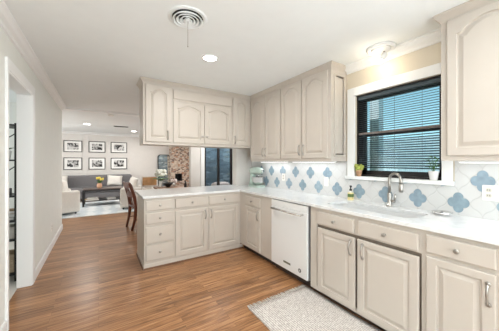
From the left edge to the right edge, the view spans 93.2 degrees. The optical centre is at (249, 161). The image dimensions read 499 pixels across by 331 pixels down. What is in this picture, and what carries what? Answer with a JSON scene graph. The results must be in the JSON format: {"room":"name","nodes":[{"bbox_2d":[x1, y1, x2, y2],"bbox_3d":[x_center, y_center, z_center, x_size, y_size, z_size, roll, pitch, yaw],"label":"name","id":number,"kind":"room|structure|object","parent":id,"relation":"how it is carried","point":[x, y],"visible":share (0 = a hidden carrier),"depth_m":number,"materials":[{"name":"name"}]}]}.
{"room":"kitchen","nodes":[
{"label":"kitchen","id":0,"kind":"room"},
{"bbox_2d":[9,102,15,223],"bbox_3d":[-4.924,0.120,4.056,2.475,2.440,0.140,0,0,-33],"label":"wall","id":1,"kind":"structure","parent":0,"point":[12,105],"depth_m":4.33,"materials":[{"name":"paint"}]},
{"bbox_2d":[0,27,61,326],"bbox_3d":[-1.644,0.120,1.323,0.105,2.440,8.000,0,0,-33],"label":"wall","id":2,"kind":"structure","parent":0,"point":[48,116],"depth_m":2.98,"materials":[{"name":"paint"}]},
{"bbox_2d":[0,320,6,330],"bbox_3d":[-0.701,1.290,-0.041,0.014,0.100,4.486,0,0,-33],"label":"baseboard","id":3,"kind":"structure","parent":2,"relation":"attached to","point":[3,327],"depth_m":1.80,"materials":[{"name":"white paint"}]},
{"bbox_2d":[5,56,34,330],"bbox_3d":[-2.212,0.254,2.219,0.131,2.172,0.948,0,0,-33],"label":"doorway","id":4,"kind":"structure","parent":2,"relation":"in","point":[15,80],"depth_m":2.51,"materials":[{"name":"white paint"}]},
{"bbox_2d":[0,0,65,110],"bbox_3d":[-1.587,-1.058,1.401,0.075,0.085,7.870,0,0,-33],"label":"crown molding","id":5,"kind":"structure","parent":2,"relation":"attached to","point":[8,23],"depth_m":2.20,"materials":[{"name":"white paint"}]},
{"bbox_2d":[35,224,62,279],"bbox_3d":[-3.086,1.290,3.688,0.014,0.100,2.460,0,0,-33],"label":"baseboard","id":6,"kind":"structure","parent":2,"relation":"attached to","point":[38,268],"depth_m":3.30,"materials":[{"name":"white paint"}]},
{"bbox_2d":[62,133,168,188],"bbox_3d":[-5.504,0.120,9.163,7.000,2.440,0.130,0,0,-33],"label":"wall","id":7,"kind":"structure","parent":0,"point":[141,160],"depth_m":9.28,"materials":[{"name":"paint"}]},
{"bbox_2d":[63,157,81,169],"bbox_3d":[-6.373,0.060,8.513,0.545,0.440,0.030,0,0,-33],"label":"framed picture","id":8,"kind":"object","parent":7,"relation":"attached to","point":[68,163],"visible":1,"depth_m":8.50,"materials":[{"name":"black"}]},
{"bbox_2d":[67,160,78,166],"bbox_3d":[-6.373,0.060,8.513,0.338,0.246,0.002,0,0,-33],"label":"print","id":9,"kind":"object","parent":8,"relation":"attached to","point":[70,163],"depth_m":8.51},
{"bbox_2d":[63,140,81,151],"bbox_3d":[-6.373,-0.568,8.513,0.545,0.415,0.030,0,0,-33],"label":"framed picture","id":10,"kind":"object","parent":7,"relation":"attached to","point":[68,145],"visible":1,"depth_m":8.49,"materials":[{"name":"black"}]},
{"bbox_2d":[67,143,78,149],"bbox_3d":[-6.373,-0.568,8.513,0.338,0.232,0.002,0,0,-33],"label":"print","id":11,"kind":"object","parent":10,"relation":"attached to","point":[70,146],"depth_m":8.51},
{"bbox_2d":[89,158,104,169],"bbox_3d":[-5.756,0.060,8.907,0.530,0.440,0.030,0,0,-33],"label":"framed picture","id":12,"kind":"object","parent":7,"relation":"attached to","point":[94,163],"visible":1,"depth_m":8.90,"materials":[{"name":"black"}]},
{"bbox_2d":[92,160,101,166],"bbox_3d":[-5.756,0.060,8.907,0.329,0.246,0.002,0,0,-33],"label":"print","id":13,"kind":"object","parent":12,"relation":"attached to","point":[95,163],"depth_m":8.90},
{"bbox_2d":[89,141,104,152],"bbox_3d":[-5.756,-0.568,8.907,0.530,0.415,0.030,0,0,-33],"label":"framed picture","id":14,"kind":"object","parent":7,"relation":"attached to","point":[94,146],"visible":1,"depth_m":8.90,"materials":[{"name":"black"}]},
{"bbox_2d":[92,144,101,149],"bbox_3d":[-5.756,-0.568,8.907,0.329,0.232,0.002,0,0,-33],"label":"print","id":15,"kind":"object","parent":14,"relation":"attached to","point":[94,146],"depth_m":8.90},
{"bbox_2d":[62,131,138,136],"bbox_3d":[-4.036,-1.058,6.867,6.720,0.085,5.320,0,0,-33],"label":"crown molding","id":16,"kind":"structure","parent":7,"relation":"attached to","point":[65,132],"depth_m":8.91,"materials":[{"name":"white paint"}]},
{"bbox_2d":[111,158,126,168],"bbox_3d":[-5.145,0.060,9.298,0.560,0.440,0.030,0,0,-33],"label":"framed picture","id":17,"kind":"object","parent":7,"relation":"attached to","point":[116,163],"visible":1,"depth_m":9.29,"materials":[{"name":"black"}]},
{"bbox_2d":[114,160,123,166],"bbox_3d":[-5.145,0.060,9.298,0.347,0.246,0.002,0,0,-33],"label":"print","id":18,"kind":"object","parent":17,"relation":"attached to","point":[117,163],"depth_m":9.30},
{"bbox_2d":[111,142,126,152],"bbox_3d":[-5.145,-0.568,9.298,0.560,0.415,0.030,0,0,-33],"label":"framed picture","id":19,"kind":"object","parent":7,"relation":"attached to","point":[116,147],"visible":1,"depth_m":9.29,"materials":[{"name":"black"}]},
{"bbox_2d":[114,145,123,150],"bbox_3d":[-5.145,-0.568,9.298,0.347,0.232,0.002,0,0,-33],"label":"print","id":20,"kind":"object","parent":19,"relation":"attached to","point":[116,147],"depth_m":9.30},
{"bbox_2d":[189,147,200,186],"bbox_3d":[-0.496,0.120,5.926,2.050,2.440,0.120,0,0,-33],"label":"wall","id":21,"kind":"structure","parent":0,"point":[194,152],"depth_m":5.38,"materials":[{"name":"paint"}]},
{"bbox_2d":[201,148,232,185],"bbox_3d":[-0.764,0.245,5.743,0.930,2.195,0.140,0,0,-33],"label":"door frame","id":22,"kind":"structure","parent":21,"relation":"in","point":[202,149],"depth_m":5.47,"materials":[{"name":"white paint"}]},
{"bbox_2d":[205,148,231,185],"bbox_3d":[-0.763,0.290,5.750,0.760,2.100,0.050,0,0,-33],"label":"door","id":23,"kind":"structure","parent":22,"relation":"attached to","point":[218,149],"depth_m":5.73,"materials":[{"name":"black metal"}]},
{"bbox_2d":[9,199,382,330],"bbox_3d":[-2.104,1.377,3.847,7.000,0.086,12.750,0,0,-33],"label":"floor","id":24,"kind":"structure","parent":0,"point":[92,278],"depth_m":2.50,"materials":[{"name":"brown wood"}]},
{"bbox_2d":[9,123,15,280],"bbox_3d":[-2.894,0.449,2.660,0.470,1.770,0.350,0,0,-33],"label":"shelf unit","id":25,"kind":"object","parent":24,"relation":"on","point":[11,126],"visible":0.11,"depth_m":2.63,"materials":[{"name":"black metal"}]},
{"bbox_2d":[9,249,13,272],"bbox_3d":[-2.831,1.147,2.700,0.280,0.200,0.224,0,0,-33],"label":"basket","id":26,"kind":"object","parent":25,"relation":"on","point":[11,252],"visible":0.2,"depth_m":2.67,"materials":[{"name":"wicker"}]},
{"bbox_2d":[9,223,13,238],"bbox_3d":[-2.831,0.802,2.700,0.280,0.130,0.224,0,0,-33],"label":"basket","id":27,"kind":"object","parent":25,"relation":"on","point":[11,226],"visible":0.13,"depth_m":2.67,"materials":[{"name":"white fabric"}]},
{"bbox_2d":[62,200,133,218],"bbox_3d":[-4.521,1.334,6.931,3.650,0.012,2.450,0,0,-33],"label":"area rug","id":28,"kind":"object","parent":24,"relation":"on","point":[94,208],"visible":0.33,"depth_m":6.59,"materials":[{"name":"white fabric"}]},
{"bbox_2d":[62,188,79,213],"bbox_3d":[-4.943,0.938,6.003,0.860,0.780,0.880,0,0,37],"label":"armchair","id":29,"kind":"object","parent":28,"relation":"on","point":[70,199],"visible":0.37,"depth_m":5.92,"materials":[{"name":"white fabric"}]},
{"bbox_2d":[62,180,68,190],"bbox_3d":[-4.849,0.670,6.134,0.193,0.456,0.499,0,0,-23],"label":"throw pillow","id":30,"kind":"object","parent":29,"relation":"on","point":[64,183],"visible":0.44,"depth_m":6.07,"materials":[{"name":"white fabric"}]},
{"bbox_2d":[82,186,121,206],"bbox_3d":[-4.613,1.071,7.436,1.052,0.515,0.612,0,0,-33],"label":"coffee table","id":31,"kind":"object","parent":28,"relation":"on","point":[92,189],"visible":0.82,"depth_m":7.23,"materials":[{"name":"brown wood"}]},
{"bbox_2d":[96,177,103,187],"bbox_3d":[-4.712,0.634,7.407,0.240,0.358,0.244,0,0,-33],"label":"flower vase","id":32,"kind":"object","parent":31,"relation":"on","point":[99,185],"visible":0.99,"depth_m":7.36,"materials":[{"name":"brown ceramic"}]},
{"bbox_2d":[84,196,119,201],"bbox_3d":[-4.613,1.168,7.436,1.000,0.020,0.560,0,0,-33],"label":"shelf","id":33,"kind":"object","parent":31,"relation":"attached to","point":[100,199],"depth_m":7.28,"materials":[{"name":"black metal"}]},
{"bbox_2d":[120,185,152,208],"bbox_3d":[-3.355,0.938,7.065,0.880,0.780,0.860,0,0,-23],"label":"armchair","id":34,"kind":"object","parent":28,"relation":"on","point":[123,196],"visible":0.38,"depth_m":6.56,"materials":[{"name":"white fabric"}]},
{"bbox_2d":[129,176,138,186],"bbox_3d":[-3.450,0.660,7.028,0.519,0.461,0.183,0,0,42],"label":"throw pillow","id":35,"kind":"object","parent":34,"relation":"on","point":[134,181],"visible":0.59,"depth_m":6.90,"materials":[{"name":"white fabric"}]},
{"bbox_2d":[67,174,131,198],"bbox_3d":[-5.788,0.910,8.216,3.160,0.860,0.940,0,0,-33],"label":"sofa","id":36,"kind":"object","parent":24,"relation":"on","point":[75,182],"visible":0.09,"depth_m":8.36,"materials":[{"name":"grey fabric"}]},
{"bbox_2d":[69,186,97,192],"bbox_3d":[-5.724,0.958,8.115,0.900,0.155,0.700,0,0,-33],"label":"seat cushion","id":37,"kind":"object","parent":36,"relation":"on","point":[80,188],"depth_m":8.11,"materials":[{"name":"grey fabric"}]},
{"bbox_2d":[99,185,122,191],"bbox_3d":[-4.957,0.958,8.605,0.900,0.155,0.700,0,0,-33],"label":"seat cushion","id":38,"kind":"object","parent":36,"relation":"on","point":[102,185],"depth_m":8.42,"materials":[{"name":"grey fabric"}]},
{"bbox_2d":[107,175,121,185],"bbox_3d":[-4.956,0.680,8.677,0.535,0.424,0.212,0,0,-38],"label":"throw pillow","id":39,"kind":"object","parent":36,"relation":"on","point":[112,180],"visible":1,"depth_m":8.62,"materials":[{"name":"white fabric"}]},
{"bbox_2d":[122,181,136,230],"bbox_3d":[-2.271,0.870,4.865,0.575,0.950,0.468,0,0,-42],"label":"dining chair","id":40,"kind":"object","parent":24,"relation":"on","point":[130,193],"visible":0.66,"depth_m":4.62,"materials":[{"name":"brown wood"}]},
{"bbox_2d":[141,176,157,189],"bbox_3d":[-2.702,0.850,6.285,0.420,0.980,0.478,0,0,-33],"label":"dining chair","id":41,"kind":"object","parent":24,"relation":"on","point":[147,181],"visible":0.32,"depth_m":6.08,"materials":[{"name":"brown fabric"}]},
{"bbox_2d":[137,195,173,264],"bbox_3d":[-1.307,0.898,3.266,0.367,0.884,0.669,0,0,-33],"label":"base cabinet","id":42,"kind":"object","parent":24,"relation":"on","point":[155,216],"visible":0.98,"depth_m":3.02,"materials":[{"name":"paint"}]},
{"bbox_2d":[158,155,169,185],"bbox_3d":[-3.672,0.510,10.142,0.520,1.660,0.105,0,0,-33],"label":"floor mirror","id":43,"kind":"object","parent":24,"relation":"on","point":[163,160],"visible":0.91,"depth_m":10.16,"materials":[{"name":"mirror"}]},
{"bbox_2d":[153,185,182,188],"bbox_3d":[-1.636,0.963,5.156,0.620,0.755,1.450,0,0,-33],"label":"dining table","id":44,"kind":"object","parent":24,"relation":"on","point":[175,186],"visible":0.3,"depth_m":5.41,"materials":[{"name":"brown wood"}]},
{"bbox_2d":[152,169,168,186],"bbox_3d":[-2.059,0.373,5.469,0.401,0.423,0.396,0,0,-33],"label":"flower vase","id":45,"kind":"object","parent":44,"relation":"on","point":[159,172],"visible":1,"depth_m":5.43,"materials":[{"name":"white ceramic"}]},
{"bbox_2d":[163,182,172,186],"bbox_3d":[-1.906,0.535,5.523,0.240,0.100,0.240,0,0,-33],"label":"bowl","id":46,"kind":"object","parent":44,"relation":"on","point":[167,184],"visible":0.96,"depth_m":5.47,"materials":[{"name":"black ceramic"}]},
{"bbox_2d":[169,146,188,186],"bbox_3d":[-2.973,0.120,10.449,1.050,2.439,0.430,0,0,-33],"label":"fireplace","id":47,"kind":"object","parent":24,"relation":"on","point":[179,156],"visible":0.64,"depth_m":10.21,"materials":[{"name":"stone"}]},
{"bbox_2d":[174,192,239,257],"bbox_3d":[-0.724,0.898,3.635,1.013,0.884,0.674,0,0,-33],"label":"base cabinet","id":48,"kind":"object","parent":24,"relation":"on","point":[204,222],"visible":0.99,"depth_m":3.34,"materials":[{"name":"paint"}]},
{"bbox_2d":[136,244,242,270],"bbox_3d":[-0.875,1.309,3.568,1.430,0.062,0.625,0,0,-33],"label":"baseboard","id":49,"kind":"structure","parent":48,"relation":"attached to","point":[238,245],"depth_m":3.23,"materials":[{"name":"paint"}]},
{"bbox_2d":[211,182,229,185],"bbox_3d":[-0.823,0.943,6.596,0.720,0.795,0.566,0,0,-33],"label":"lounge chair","id":50,"kind":"object","parent":24,"relation":"on","point":[214,183],"visible":0.1,"depth_m":6.43,"materials":[{"name":"white fabric"}]},
{"bbox_2d":[240,192,275,265],"bbox_3d":[0.288,0.898,3.466,0.619,0.884,0.810,0,0,-33],"label":"base cabinet","id":51,"kind":"object","parent":24,"relation":"on","point":[255,210],"visible":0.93,"depth_m":3.27,"materials":[{"name":"paint"}]},
{"bbox_2d":[270,199,312,287],"bbox_3d":[0.652,0.902,2.853,0.611,0.875,0.606,0,0,-33],"label":"dishwasher","id":52,"kind":"object","parent":24,"relation":"on","point":[290,222],"visible":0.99,"depth_m":2.66,"materials":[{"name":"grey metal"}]},
{"bbox_2d":[247,284,381,330],"bbox_3d":[0.942,1.334,1.339,0.737,0.009,2.488,0,0,-33],"label":"runner rug","id":53,"kind":"object","parent":24,"relation":"on","point":[303,308],"visible":1,"depth_m":2.06,"materials":[{"name":"beige fabric"}]},
{"bbox_2d":[311,207,423,330],"bbox_3d":[1.123,0.898,2.162,0.619,0.884,1.012,0,0,-33],"label":"base cabinet","id":54,"kind":"object","parent":24,"relation":"on","point":[373,269],"visible":0.94,"depth_m":1.89,"materials":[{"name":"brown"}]},
{"bbox_2d":[424,230,498,330],"bbox_3d":[1.503,0.898,1.567,0.619,0.884,0.400,0,0,-33],"label":"base cabinet","id":55,"kind":"object","parent":24,"relation":"on","point":[461,275],"visible":0.92,"depth_m":1.42,"materials":[{"name":"paint"}]},
{"bbox_3d":[1.773,0.898,1.146,0.619,0.884,0.600,0,0,-33],"label":"cabinet","id":56,"kind":"object","parent":24,"relation":"on","visible":0},
{"bbox_2d":[135,185,498,245],"bbox_3d":[0.238,0.441,2.313,1.984,0.030,4.220,0,0,-33],"label":"countertop","id":57,"kind":"structure","parent":56,"relation":"on","point":[471,228],"depth_m":2.12,"materials":[{"name":"white stone"}]},
{"bbox_2d":[249,167,264,187],"bbox_3d":[0.124,0.257,4.050,0.226,0.339,0.324,0,0,-41],"label":"stand mixer","id":58,"kind":"object","parent":57,"relation":"on","point":[256,182],"visible":0.98,"depth_m":3.97,"materials":[{"name":"green metal"}]},
{"bbox_2d":[252,176,264,184],"bbox_3d":[0.150,0.322,4.020,0.226,0.136,0.226,0,0,-41],"label":"bowl","id":59,"kind":"object","parent":58,"relation":"on","point":[257,180],"depth_m":3.94,"materials":[{"name":"silver metal"}]},
{"bbox_2d":[348,185,353,199],"bbox_3d":[1.138,0.345,2.647,0.054,0.162,0.059,0,0,-33],"label":"soap bottle","id":60,"kind":"object","parent":57,"relation":"on","point":[350,193],"visible":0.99,"depth_m":2.63,"materials":[{"name":"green plastic"}]},
{"bbox_2d":[335,203,421,218],"bbox_3d":[1.132,0.564,2.184,0.370,0.214,0.840,0,0,-33],"label":"sink","id":61,"kind":"object","parent":57,"relation":"in","point":[387,212],"visible":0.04,"depth_m":2.28,"materials":[{"name":"grey"}]},
{"bbox_2d":[386,172,402,205],"bbox_3d":[1.373,0.261,2.225,0.057,0.330,0.183,0,0,-15],"label":"faucet","id":62,"kind":"object","parent":57,"relation":"on","point":[389,194],"visible":1,"depth_m":2.26,"materials":[{"name":"silver metal"}]},
{"bbox_2d":[432,210,452,215],"bbox_3d":[1.555,0.413,1.903,0.136,0.026,0.136,0,0,40],"label":"dish","id":63,"kind":"object","parent":57,"relation":"on","point":[438,212],"visible":1,"depth_m":1.89,"materials":[{"name":"white ceramic"}]},
{"bbox_2d":[206,148,229,185],"bbox_3d":[-0.940,0.120,7.186,1.160,2.440,0.120,0,0,-33],"label":"stone wall","id":64,"kind":"structure","parent":0,"point":[211,153],"depth_m":7.08,"materials":[{"name":"stone"}]},
{"bbox_2d":[4,0,468,134],"bbox_3d":[-2.104,-1.150,3.847,7.000,0.100,12.750,0,0,-33],"label":"ceiling","id":65,"kind":"structure","parent":0,"point":[94,53],"depth_m":2.12,"materials":[{"name":"paint"}]},
{"bbox_2d":[64,107,138,116],"bbox_3d":[-1.971,-1.085,5.903,4.280,0.030,0.190,0,0,-33],"label":"ceiling beam","id":66,"kind":"structure","parent":65,"relation":"attached to","point":[66,108],"depth_m":5.10,"materials":[{"name":"white paint"}]},
{"bbox_2d":[139,83,171,145],"bbox_3d":[-1.304,-0.667,3.289,0.373,0.865,0.374,0,0,-33],"label":"upper cabinet","id":67,"kind":"object","parent":65,"relation":"attached to","point":[155,101],"visible":0.92,"depth_m":3.16,"materials":[{"name":"paint"}]},
{"bbox_2d":[136,61,345,100],"bbox_3d":[-0.143,-1.067,3.396,2.816,0.064,1.240,0,0,12],"label":"crown molding","id":68,"kind":"structure","parent":67,"relation":"attached to","point":[331,64],"depth_m":3.23,"materials":[{"name":"paint"}]},
{"bbox_2d":[167,6,206,46],"bbox_3d":[-0.472,-0.990,1.805,0.296,0.220,0.296,0,0,-33],"label":"ceiling vent","id":69,"kind":"object","parent":65,"relation":"in","point":[186,17],"visible":1,"depth_m":1.78,"materials":[{"name":"metal"}]},
{"bbox_2d":[170,88,231,147],"bbox_3d":[-0.755,-0.667,3.643,0.934,0.865,0.369,0,0,-33],"label":"upper cabinet","id":70,"kind":"object","parent":65,"relation":"attached to","point":[199,119],"visible":0.96,"depth_m":3.49,"materials":[{"name":"paint"}]},
{"bbox_2d":[202,54,217,61],"bbox_3d":[-0.417,-1.097,2.494,0.176,0.006,0.176,0,0,-33],"label":"recessed light","id":71,"kind":"object","parent":65,"relation":"in","point":[207,57],"visible":1,"depth_m":2.50,"materials":[{"name":"white paint"}]},
{"bbox_2d":[228,98,250,148],"bbox_3d":[-0.203,-0.667,3.992,0.371,0.865,0.374,0,0,-33],"label":"upper cabinet","id":72,"kind":"object","parent":65,"relation":"attached to","point":[241,108],"visible":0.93,"depth_m":3.86,"materials":[{"name":"paint"}]},
{"bbox_2d":[366,41,395,63],"bbox_3d":[1.267,-1.026,2.274,0.250,0.147,0.250,0,0,-33],"label":"ceiling spotlight","id":73,"kind":"object","parent":65,"relation":"attached to","point":[381,48],"visible":0.99,"depth_m":2.24,"materials":[{"name":"white paint"}]},
{"bbox_2d":[233,148,251,185],"bbox_3d":[-0.130,0.120,4.416,0.340,2.440,0.140,0,0,-33],"label":"wall","id":74,"kind":"structure","parent":0,"point":[242,162],"depth_m":4.33,"materials":[{"name":"paint"}]},
{"bbox_2d":[252,42,454,180],"bbox_3d":[1.622,0.120,2.141,0.160,2.440,5.860,0,0,-33],"label":"wall","id":75,"kind":"structure","parent":0,"point":[430,55],"depth_m":2.31,"materials":[{"name":"paint"}]},
{"bbox_2d":[251,89,281,160],"bbox_3d":[0.330,-0.555,3.707,0.328,1.090,0.790,0,0,-33],"label":"upper cabinet","id":76,"kind":"object","parent":75,"relation":"attached to","point":[266,109],"visible":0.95,"depth_m":3.58,"materials":[{"name":"paint"}]},
{"bbox_2d":[281,69,346,160],"bbox_3d":[0.772,-0.555,3.015,0.328,1.090,0.852,0,0,-33],"label":"upper cabinet","id":77,"kind":"object","parent":75,"relation":"attached to","point":[313,108],"visible":0.95,"depth_m":2.77,"materials":[{"name":"paint"}]},
{"bbox_2d":[292,161,336,162],"bbox_3d":[0.810,-0.002,3.058,0.040,0.016,0.720,0,0,-33],"label":"light","id":78,"kind":"object","parent":77,"relation":"attached to","point":[292,161],"visible":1,"depth_m":2.95,"materials":[{"name":"white plastic"}]},
{"bbox_2d":[252,161,498,220],"bbox_3d":[1.152,0.208,2.718,0.010,0.434,4.092,0,0,-33],"label":"tile backsplash","id":79,"kind":"structure","parent":75,"relation":"attached to","point":[464,198],"depth_m":2.25,"materials":[{"name":"white tile"}]},
{"bbox_2d":[324,177,328,185],"bbox_3d":[0.970,0.248,2.985,0.008,0.114,0.070,0,0,-33],"label":"wall switch","id":80,"kind":"object","parent":79,"relation":"attached to","point":[326,179],"visible":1,"depth_m":2.97,"materials":[{"name":"white plastic"}]},
{"bbox_2d":[482,185,498,201],"bbox_3d":[1.778,0.228,1.721,0.008,0.114,0.116,0,0,-33],"label":"wall socket","id":81,"kind":"object","parent":79,"relation":"attached to","point":[489,192],"visible":1,"depth_m":1.73,"materials":[{"name":"white plastic"}]},
{"bbox_2d":[356,75,440,179],"bbox_3d":[1.481,-0.292,2.371,0.130,0.905,0.800,0,0,-33],"label":"window","id":82,"kind":"structure","parent":75,"relation":"in","point":[409,175],"depth_m":2.48,"materials":[{"name":"black metal"}]},
{"bbox_2d":[345,63,454,185],"bbox_3d":[1.407,-0.324,2.334,0.095,1.031,0.987,0,0,-33],"label":"window frame","id":83,"kind":"structure","parent":75,"relation":"in","point":[446,166],"depth_m":2.36,"materials":[{"name":"white paint"}]},
{"bbox_2d":[354,164,363,175],"bbox_3d":[1.216,0.088,2.627,0.095,0.140,0.097,0,0,-33],"label":"potted plant","id":84,"kind":"object","parent":83,"relation":"on","point":[358,168],"visible":1,"depth_m":2.60,"materials":[{"name":"plant"}]},
{"bbox_2d":[358,77,440,169],"bbox_3d":[1.455,-0.331,2.355,0.040,0.801,0.768,0,0,-33],"label":"blind","id":85,"kind":"object","parent":83,"relation":"attached to","point":[436,80],"visible":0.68,"depth_m":2.30,"materials":[{"name":"grey"}]},
{"bbox_2d":[426,156,439,180],"bbox_3d":[1.566,0.051,2.020,0.115,0.213,0.121,0,0,-33],"label":"potted plant","id":86,"kind":"object","parent":83,"relation":"on","point":[433,175],"visible":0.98,"depth_m":2.01,"materials":[{"name":"green plant"}]},
{"bbox_2d":[345,0,498,160],"bbox_3d":[1.535,-0.555,1.823,0.329,1.090,1.983,0,0,-33],"label":"upper cabinet","id":87,"kind":"object","parent":75,"relation":"attached to","point":[469,41],"depth_m":1.63,"materials":[{"name":"paint"}]},
{"bbox_2d":[458,161,498,162],"bbox_3d":[1.839,-0.002,1.449,0.040,0.016,0.860,0,0,-33],"label":"light","id":88,"kind":"object","parent":87,"relation":"attached to","point":[458,161],"visible":0.8,"depth_m":1.70,"materials":[{"name":"white plastic"}]},
{"label":"outside","id":89,"kind":"structure","parent":0,"visible":0},
{"bbox_3d":[7.380,1.890,5.907,13.200,0.100,18.000,0,0,-33],"label":"ground","id":90,"kind":"structure","parent":89,"visible":0},
{"bbox_2d":[370,99,382,170],"bbox_3d":[2.323,0.290,4.311,0.220,3.100,0.220,0,0,-33],"label":"porch post","id":91,"kind":"object","parent":90,"relation":"on","point":[377,100],"visible":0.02,"depth_m":4.25,"materials":[{"name":"white paint"}]},
{"bbox_2d":[367,136,438,171],"bbox_3d":[7.077,0.490,5.713,0.080,2.700,12.000,0,0,-33],"label":"fence","id":92,"kind":"object","parent":90,"relation":"on","point":[384,169],"visible":0.07,"depth_m":8.11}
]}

